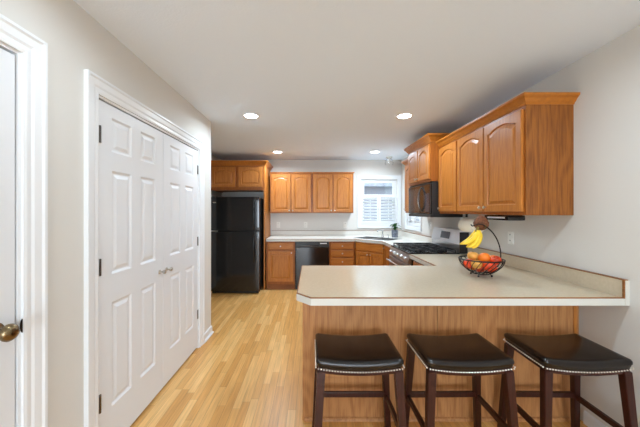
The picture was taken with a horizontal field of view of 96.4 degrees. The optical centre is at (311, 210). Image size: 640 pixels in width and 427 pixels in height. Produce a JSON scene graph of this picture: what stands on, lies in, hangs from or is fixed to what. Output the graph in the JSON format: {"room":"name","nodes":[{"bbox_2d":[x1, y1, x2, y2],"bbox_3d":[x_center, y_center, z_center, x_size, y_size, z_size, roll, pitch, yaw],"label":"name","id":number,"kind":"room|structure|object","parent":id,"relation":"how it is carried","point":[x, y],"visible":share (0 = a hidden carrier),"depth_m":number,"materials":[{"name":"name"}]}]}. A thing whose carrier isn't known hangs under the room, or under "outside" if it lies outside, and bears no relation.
{"room":"kitchen","nodes":[
{"label":"kitchen","id":0,"kind":"room"},
{"bbox_2d":[0,0,210,426],"bbox_3d":[-1.224,0.190,-1.298,0.115,2.440,9.205,0,0,0],"label":"wall","id":1,"kind":"structure","parent":0,"point":[76,41],"depth_m":1.38,"materials":[{"name":"white paint"}]},
{"bbox_2d":[0,48,19,426],"bbox_3d":[-1.151,0.392,0.738,0.115,2.012,0.788,0,0,0],"label":"door","id":2,"kind":"structure","parent":1,"relation":"in","point":[9,330],"depth_m":1.10,"materials":[{"name":"white paint"}]},
{"bbox_2d":[20,319,22,332],"bbox_3d":[-1.161,0.460,1.149,0.003,0.058,0.022,0,0,0],"label":"strike plate","id":3,"kind":"object","parent":1,"relation":"attached to","point":[21,321],"depth_m":1.14,"materials":[{"name":"brown metal"}]},
{"bbox_2d":[0,13,47,426],"bbox_3d":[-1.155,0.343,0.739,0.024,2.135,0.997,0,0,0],"label":"trim","id":4,"kind":"structure","parent":1,"relation":"attached to","point":[34,51],"depth_m":1.19,"materials":[{"name":"white paint"}]},
{"bbox_2d":[99,100,166,426],"bbox_3d":[-1.165,0.388,1.904,0.086,2.003,0.694,0,0,0],"label":"door","id":5,"kind":"structure","parent":1,"relation":"in","point":[131,271],"depth_m":1.85,"materials":[{"name":"white paint"}]},
{"bbox_2d":[84,69,204,426],"bbox_3d":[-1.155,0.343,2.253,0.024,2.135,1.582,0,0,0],"label":"trim","id":6,"kind":"structure","parent":1,"relation":"attached to","point":[95,85],"depth_m":1.52,"materials":[{"name":"white paint"}]},
{"bbox_2d":[163,133,197,386],"bbox_3d":[-1.165,0.388,2.602,0.086,2.003,0.694,0,0,0],"label":"door","id":7,"kind":"structure","parent":1,"relation":"in","point":[180,161],"depth_m":2.54,"materials":[{"name":"white paint"}]},
{"bbox_2d":[211,154,221,196],"bbox_3d":[-1.870,0.190,-0.060,0.100,2.440,11.680,0,0,0],"label":"wall","id":8,"kind":"structure","parent":0,"point":[213,193],"depth_m":5.39,"materials":[{"name":"white paint"}]},
{"bbox_2d":[222,160,401,230],"bbox_3d":[-0.052,0.190,5.840,3.735,2.440,0.120,0,0,0],"label":"wall","id":9,"kind":"structure","parent":0,"point":[288,221],"depth_m":5.78,"materials":[{"name":"white paint"}]},
{"bbox_2d":[270,172,311,212],"bbox_3d":[-0.400,-0.351,5.597,0.800,0.782,0.366,0,0,0],"label":"upper cabinet","id":10,"kind":"object","parent":9,"relation":"attached to","point":[290,192],"visible":1,"depth_m":5.44,"materials":[{"name":"brown wood"}]},
{"bbox_2d":[312,172,353,212],"bbox_3d":[0.406,-0.351,5.597,0.804,0.782,0.366,0,0,0],"label":"upper cabinet","id":11,"kind":"object","parent":9,"relation":"attached to","point":[332,192],"visible":1,"depth_m":5.44,"materials":[{"name":"brown wood"}]},
{"bbox_2d":[271,231,431,242],"bbox_3d":[0.500,0.447,4.931,2.630,0.098,1.697,0,0,0],"label":"backsplash","id":12,"kind":"structure","parent":9,"relation":"attached to","point":[425,239],"depth_m":5.75,"materials":[{"name":"laminate"}]},
{"bbox_2d":[357,175,400,227],"bbox_3d":[1.355,-0.188,5.820,0.874,1.059,0.120,0,0,0],"label":"window","id":13,"kind":"structure","parent":9,"relation":"in","point":[361,179],"depth_m":5.77,"materials":[{"name":"white paint"}]},
{"bbox_2d":[361,194,378,223],"bbox_3d":[1.167,-0.034,5.791,0.365,0.600,0.058,0,0,0],"label":"plantation shutter","id":14,"kind":"object","parent":13,"relation":"attached to","point":[363,196],"visible":1,"depth_m":5.79,"materials":[{"name":"white paint"}]},
{"bbox_2d":[379,194,396,223],"bbox_3d":[1.542,-0.034,5.791,0.365,0.600,0.058,0,0,0],"label":"plantation shutter","id":15,"kind":"object","parent":13,"relation":"attached to","point":[388,197],"visible":0.97,"depth_m":5.79,"materials":[{"name":"white paint"}]},
{"bbox_2d":[74,0,639,159],"bbox_3d":[-0.003,-1.080,-0.060,3.835,0.100,11.880,0,0,0],"label":"ceiling","id":16,"kind":"structure","parent":0,"point":[324,79],"depth_m":1.91,"materials":[{"name":"white paint"}]},
{"bbox_2d":[242,113,259,118],"bbox_3d":[-0.660,-1.027,3.100,0.196,0.006,0.196,0,0,0],"label":"recessed light","id":17,"kind":"object","parent":16,"relation":"in","point":[245,115],"visible":1,"depth_m":3.08,"materials":[{"name":"white glass"}]},
{"bbox_2d":[385,156,392,164],"bbox_3d":[1.470,-0.955,5.450,0.156,0.150,0.156,0,0,0],"label":"ceiling fixture","id":18,"kind":"object","parent":16,"relation":"attached to","point":[389,161],"visible":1,"depth_m":5.40,"materials":[{"name":"grey"}]},
{"bbox_2d":[395,113,413,118],"bbox_3d":[1.000,-1.027,3.100,0.196,0.006,0.196,0,0,0],"label":"recessed light","id":19,"kind":"object","parent":16,"relation":"in","point":[402,115],"visible":1,"depth_m":3.09,"materials":[{"name":"white glass"}]},
{"bbox_2d":[130,284,587,426],"bbox_3d":[-0.003,1.460,-0.060,3.835,0.100,11.880,0,0,0],"label":"floor","id":20,"kind":"structure","parent":0,"point":[248,372],"depth_m":2.42,"materials":[{"name":"brown wood"}]},
{"bbox_2d":[211,196,263,292],"bbox_3d":[-1.310,0.580,5.230,0.830,1.660,0.880,0,0,0],"label":"refrigerator","id":21,"kind":"object","parent":20,"relation":"on","point":[237,223],"visible":0.95,"depth_m":4.84,"materials":[{"name":"black metal"}]},
{"bbox_2d":[211,160,272,289],"bbox_3d":[-1.298,0.259,5.410,1.033,2.303,0.740,0,0,0],"label":"tall cabinet","id":22,"kind":"object","parent":20,"relation":"on","point":[226,175],"visible":0.98,"depth_m":5.09,"materials":[{"name":"brown wood"}]},
{"bbox_2d":[266,242,294,288],"bbox_3d":[-0.560,0.976,5.422,0.510,0.868,0.716,0,0,0],"label":"base cabinet","id":23,"kind":"object","parent":20,"relation":"on","point":[280,256],"visible":1,"depth_m":5.09,"materials":[{"name":"brown wood"}]},
{"bbox_2d":[295,242,328,288],"bbox_3d":[0.003,0.977,5.380,0.600,0.866,0.620,0,0,0],"label":"dishwasher","id":24,"kind":"object","parent":20,"relation":"on","point":[306,253],"visible":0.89,"depth_m":5.09,"materials":[{"name":"black metal"}]},
{"bbox_2d":[295,242,295,283],"bbox_3d":[0.003,0.927,5.400,0.600,0.766,0.580,0,0,0],"label":"tub","id":25,"kind":"object","parent":24,"relation":"in","point":[295,242],"depth_m":5.11,"materials":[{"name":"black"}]},
{"bbox_2d":[329,242,354,264],"bbox_3d":[0.537,0.976,5.422,0.455,0.868,0.716,0,0,0],"label":"base cabinet","id":26,"kind":"object","parent":20,"relation":"on","point":[340,253],"visible":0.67,"depth_m":5.09,"materials":[{"name":"brown wood"}]},
{"bbox_2d":[312,333,406,426],"bbox_3d":[0.253,1.093,1.665,0.506,0.634,0.394,0,0,0],"label":"bar stool","id":27,"kind":"object","parent":20,"relation":"on","point":[376,354],"visible":1,"depth_m":1.55,"materials":[{"name":"brown leather"}]},
{"bbox_2d":[315,333,403,370],"bbox_3d":[0.253,0.812,1.665,0.464,0.072,0.344,0,0,0],"label":"seat cushion","id":28,"kind":"object","parent":27,"relation":"on","point":[376,352],"depth_m":1.57,"materials":[{"name":"brown leather"}]},
{"bbox_2d":[355,242,383,264],"bbox_3d":[1.295,0.976,5.234,1.036,0.868,1.088,0,0,0],"label":"base cabinet","id":29,"kind":"object","parent":20,"relation":"on","point":[365,253],"visible":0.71,"depth_m":4.89,"materials":[{"name":"brown wood"}]},
{"bbox_2d":[266,230,431,247],"bbox_3d":[0.500,0.467,4.931,2.630,0.148,1.697,0,0,0],"label":"countertop","id":30,"kind":"structure","parent":29,"relation":"on","point":[276,235],"depth_m":5.35,"materials":[{"name":"laminate"}]},
{"bbox_2d":[355,236,398,240],"bbox_3d":[1.172,0.585,5.157,0.730,0.190,0.450,0,0,45],"label":"sink","id":31,"kind":"object","parent":30,"relation":"in","point":[364,237],"visible":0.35,"depth_m":5.21,"materials":[{"name":"silver metal"}]},
{"bbox_2d":[390,223,400,236],"bbox_3d":[1.578,0.361,5.437,0.217,0.270,0.207,0,0,-31],"label":"potted plant","id":32,"kind":"object","parent":30,"relation":"on","point":[394,232],"visible":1,"depth_m":5.41,"materials":[{"name":"green plant"}]},
{"bbox_2d":[383,245,389,264],"bbox_3d":[1.476,0.976,4.388,0.665,0.868,0.605,0,0,0],"label":"base cabinet","id":33,"kind":"object","parent":20,"relation":"on","point":[386,248],"visible":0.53,"depth_m":4.50,"materials":[{"name":"brown wood"}]},
{"bbox_2d":[386,227,468,264],"bbox_3d":[1.424,0.792,3.683,0.773,1.135,0.783,0,0,0],"label":"gas range","id":34,"kind":"object","parent":20,"relation":"on","point":[444,240],"visible":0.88,"depth_m":3.53,"materials":[{"name":"silver metal"}]},
{"bbox_2d":[391,245,459,254],"bbox_3d":[1.415,0.495,3.685,0.580,0.020,0.780,0,0,0],"label":"cooktop","id":35,"kind":"object","parent":34,"relation":"in","point":[398,248],"depth_m":3.43,"materials":[{"name":"black metal"}]},
{"bbox_2d":[303,303,578,421],"bbox_3d":[0.875,0.976,2.237,1.877,0.868,0.646,0,0,0],"label":"base cabinet","id":36,"kind":"object","parent":20,"relation":"on","point":[491,322],"visible":0.38,"depth_m":1.93,"materials":[{"name":"brown wood"}]},
{"bbox_2d":[296,247,629,305],"bbox_3d":[0.861,0.467,2.459,1.909,0.148,1.651,0,0,0],"label":"countertop","id":37,"kind":"structure","parent":36,"relation":"on","point":[442,280],"depth_m":1.85,"materials":[{"name":"beige laminate"}]},
{"bbox_2d":[458,224,505,276],"bbox_3d":[1.295,0.296,2.190,0.315,0.398,0.315,0,0,0],"label":"fruit basket","id":38,"kind":"object","parent":37,"relation":"on","point":[465,256],"visible":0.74,"depth_m":2.13,"materials":[{"name":"black metal"}]},
{"bbox_2d":[463,259,472,268],"bbox_3d":[1.209,0.406,2.205,0.077,0.074,0.076,0,0,32],"label":"apple","id":39,"kind":"object","parent":38,"relation":"in","point":[464,262],"visible":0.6,"depth_m":2.18,"materials":[{"name":"red food"}]},
{"bbox_2d":[460,227,482,248],"bbox_3d":[1.214,0.203,2.188,0.161,0.168,0.097,0,0,0],"label":"banana bunch","id":40,"kind":"object","parent":38,"relation":"hanging from","point":[474,240],"visible":1,"depth_m":2.15,"materials":[{"name":"yellow food"}]},
{"bbox_2d":[471,259,482,268],"bbox_3d":[1.226,0.393,2.131,0.075,0.073,0.074,0,0,36],"label":"apple","id":41,"kind":"object","parent":38,"relation":"in","point":[475,265],"visible":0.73,"depth_m":2.10,"materials":[{"name":"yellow food"}]},
{"bbox_2d":[473,215,488,230],"bbox_3d":[1.330,0.093,2.250,0.107,0.122,0.113,0,0,38],"label":"bundle","id":42,"kind":"object","parent":38,"relation":"hanging from","point":[480,219],"visible":0.87,"depth_m":2.22,"materials":[{"name":"brown"}]},
{"bbox_2d":[482,263,494,270],"bbox_3d":[1.298,0.406,2.104,0.077,0.075,0.076,0,0,23],"label":"apple","id":43,"kind":"object","parent":38,"relation":"in","point":[489,265],"visible":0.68,"depth_m":2.08,"materials":[{"name":"red food"}]},
{"bbox_2d":[490,256,501,264],"bbox_3d":[1.360,0.366,2.114,0.071,0.069,0.073,0,0,-22],"label":"apple","id":44,"kind":"object","parent":38,"relation":"in","point":[494,258],"visible":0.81,"depth_m":2.09,"materials":[{"name":"red food"}]},
{"bbox_3d":[1.268,0.427,2.255,0.080,0.076,0.080,0,0,0],"label":"orange","id":45,"kind":"object","parent":38,"relation":"in","visible":0},
{"bbox_2d":[467,252,477,259],"bbox_3d":[1.256,0.347,2.234,0.077,0.075,0.077,0,0,-22],"label":"apple","id":46,"kind":"object","parent":45,"relation":"on","point":[471,255],"visible":0.83,"depth_m":2.21,"materials":[{"name":"orange food"}]},
{"bbox_2d":[404,333,518,426],"bbox_3d":[0.835,1.093,1.665,0.506,0.634,0.394,0,0,-1],"label":"bar stool","id":47,"kind":"object","parent":20,"relation":"on","point":[473,355],"visible":1,"depth_m":1.58,"materials":[{"name":"brown wood"}]},
{"bbox_2d":[407,333,513,370],"bbox_3d":[0.835,0.812,1.665,0.464,0.072,0.344,0,0,-1],"label":"seat cushion","id":48,"kind":"object","parent":47,"relation":"on","point":[466,352],"depth_m":1.58,"materials":[{"name":"brown leather"}]},
{"bbox_2d":[497,333,637,426],"bbox_3d":[1.455,1.093,1.665,0.506,0.634,0.394,0,0,1],"label":"bar stool","id":49,"kind":"object","parent":20,"relation":"on","point":[575,355],"visible":0.99,"depth_m":1.57,"materials":[{"name":"black leather"}]},
{"bbox_2d":[504,333,632,370],"bbox_3d":[1.455,0.812,1.665,0.464,0.072,0.344,0,0,1],"label":"seat cushion","id":50,"kind":"object","parent":49,"relation":"on","point":[568,352],"depth_m":1.58,"materials":[{"name":"brown leather"}]},
{"bbox_2d":[402,25,639,426],"bbox_3d":[1.875,0.190,0.000,0.120,2.440,11.800,0,0,0],"label":"wall","id":51,"kind":"structure","parent":0,"point":[602,235],"depth_m":1.78,"materials":[{"name":"white paint"}]},
{"bbox_2d":[401,159,410,212],"bbox_3d":[1.625,-0.378,4.343,0.380,0.816,0.505,0,0,0],"label":"upper cabinet","id":52,"kind":"object","parent":51,"relation":"attached to","point":[405,162],"visible":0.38,"depth_m":4.45,"materials":[{"name":"brown wood"}]},
{"bbox_2d":[405,213,421,231],"bbox_3d":[1.855,-0.188,5.130,0.120,1.059,0.804,0,0,0],"label":"window","id":53,"kind":"structure","parent":51,"relation":"in","point":[414,228],"depth_m":5.07,"materials":[{"name":"white paint"}]},
{"bbox_2d":[407,213,413,225],"bbox_3d":[1.826,-0.034,5.300,0.058,0.600,0.330,0,0,0],"label":"plantation shutter","id":54,"kind":"object","parent":53,"relation":"attached to","point":[409,217],"visible":0.21,"depth_m":5.29,"materials":[{"name":"white paint"}]},
{"bbox_2d":[414,216,418,226],"bbox_3d":[1.826,-0.034,4.960,0.058,0.600,0.330,0,0,0],"label":"plantation shutter","id":55,"kind":"object","parent":53,"relation":"attached to","point":[416,223],"visible":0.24,"depth_m":4.98,"materials":[{"name":"white paint"}]},
{"bbox_2d":[404,133,449,185],"bbox_3d":[1.572,-0.622,3.707,0.486,0.543,0.869,0,0,0],"label":"upper cabinet","id":56,"kind":"object","parent":51,"relation":"attached to","point":[423,158],"visible":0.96,"depth_m":3.48,"materials":[{"name":"brown wood"}]},
{"bbox_2d":[409,181,467,216],"bbox_3d":[1.564,-0.137,3.705,0.497,0.420,0.755,0,0,0],"label":"microwave","id":57,"kind":"object","parent":56,"relation":"attached to","point":[423,198],"visible":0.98,"depth_m":3.45,"materials":[{"name":"black metal"}]},
{"bbox_2d":[435,132,457,213],"bbox_3d":[1.625,-0.387,3.116,0.380,0.834,0.418,0,0,0],"label":"upper cabinet","id":58,"kind":"object","parent":51,"relation":"attached to","point":[447,145],"visible":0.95,"depth_m":3.08,"materials":[{"name":"brown wood"}]},
{"bbox_2d":[508,231,512,244],"bbox_3d":[1.810,0.245,2.610,0.009,0.116,0.072,0,0,0],"label":"wall outlet","id":59,"kind":"object","parent":51,"relation":"attached to","point":[510,234],"visible":1,"depth_m":2.60,"materials":[{"name":"white plastic"}]},
{"bbox_2d":[453,92,579,214],"bbox_3d":[1.625,-0.387,2.420,0.380,0.834,0.971,0,0,0],"label":"upper cabinet","id":60,"kind":"object","parent":51,"relation":"attached to","point":[516,158],"visible":1,"depth_m":2.01,"materials":[{"name":"brown wood"}]},
{"bbox_2d":[458,214,483,232],"bbox_3d":[1.615,0.124,2.900,0.140,0.188,0.280,0,0,0],"label":"paper towel holder","id":61,"kind":"object","parent":60,"relation":"hanging from","point":[464,224],"visible":0.67,"depth_m":2.88,"materials":[{"name":"beige paper"}]},
{"bbox_2d":[484,215,524,220],"bbox_3d":[1.599,0.055,2.390,0.142,0.044,0.310,0,0,0],"label":"light","id":62,"kind":"object","parent":60,"relation":"attached to","point":[488,217],"visible":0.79,"depth_m":2.25,"materials":[{"name":"black"}]},
{"bbox_2d":[468,248,621,296],"bbox_3d":[1.801,0.447,2.465,0.028,0.098,1.640,0,0,0],"label":"backsplash","id":63,"kind":"structure","parent":51,"relation":"attached to","point":[609,285],"depth_m":2.02,"materials":[{"name":"beige laminate"}]},
{"bbox_2d":[583,410,606,426],"bbox_3d":[1.809,1.367,-2.000,0.012,0.085,7.800,0,0,0],"label":"baseboard","id":64,"kind":"structure","parent":51,"relation":"attached to","point":[589,420],"depth_m":1.85,"materials":[{"name":"white paint"}]},
{"bbox_3d":[-1.551,0.190,3.248,0.538,2.440,0.115,0,0,0],"label":"wall","id":65,"kind":"structure","parent":0,"visible":0},
{"bbox_2d":[205,325,211,338],"bbox_3d":[-1.482,1.367,3.181,0.655,0.085,0.272,0,0,0],"label":"baseboard","id":66,"kind":"structure","parent":65,"relation":"attached to","point":[207,333],"depth_m":3.19,"materials":[{"name":"white paint"}]},
{"label":"outside","id":67,"kind":"structure","parent":0,"visible":0},
{"bbox_3d":[0.000,1.810,22.975,60.000,0.200,34.050,0,0,0],"label":"ground","id":68,"kind":"structure","parent":67,"visible":0},
{"bbox_2d":[364,183,418,220],"bbox_3d":[3.500,-1.355,19.750,15.800,6.130,8.500,0,0,0],"label":"neighbouring house","id":69,"kind":"structure","parent":68,"relation":"on","point":[369,188],"depth_m":15.97,"materials":[{"name":"grey"}]},
{"bbox_3d":[1.278,0.427,2.176,0.078,0.074,0.078,7,-9,34],"label":"apple","id":70,"kind":"object","parent":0,"visible":0},
{"bbox_2d":[478,253,490,261],"bbox_3d":[1.315,0.358,2.179,0.084,0.080,0.084,0,0,0],"label":"orange","id":71,"kind":"object","parent":70,"relation":"on","point":[485,257],"visible":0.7,"depth_m":2.15,"materials":[{"name":"orange food"}]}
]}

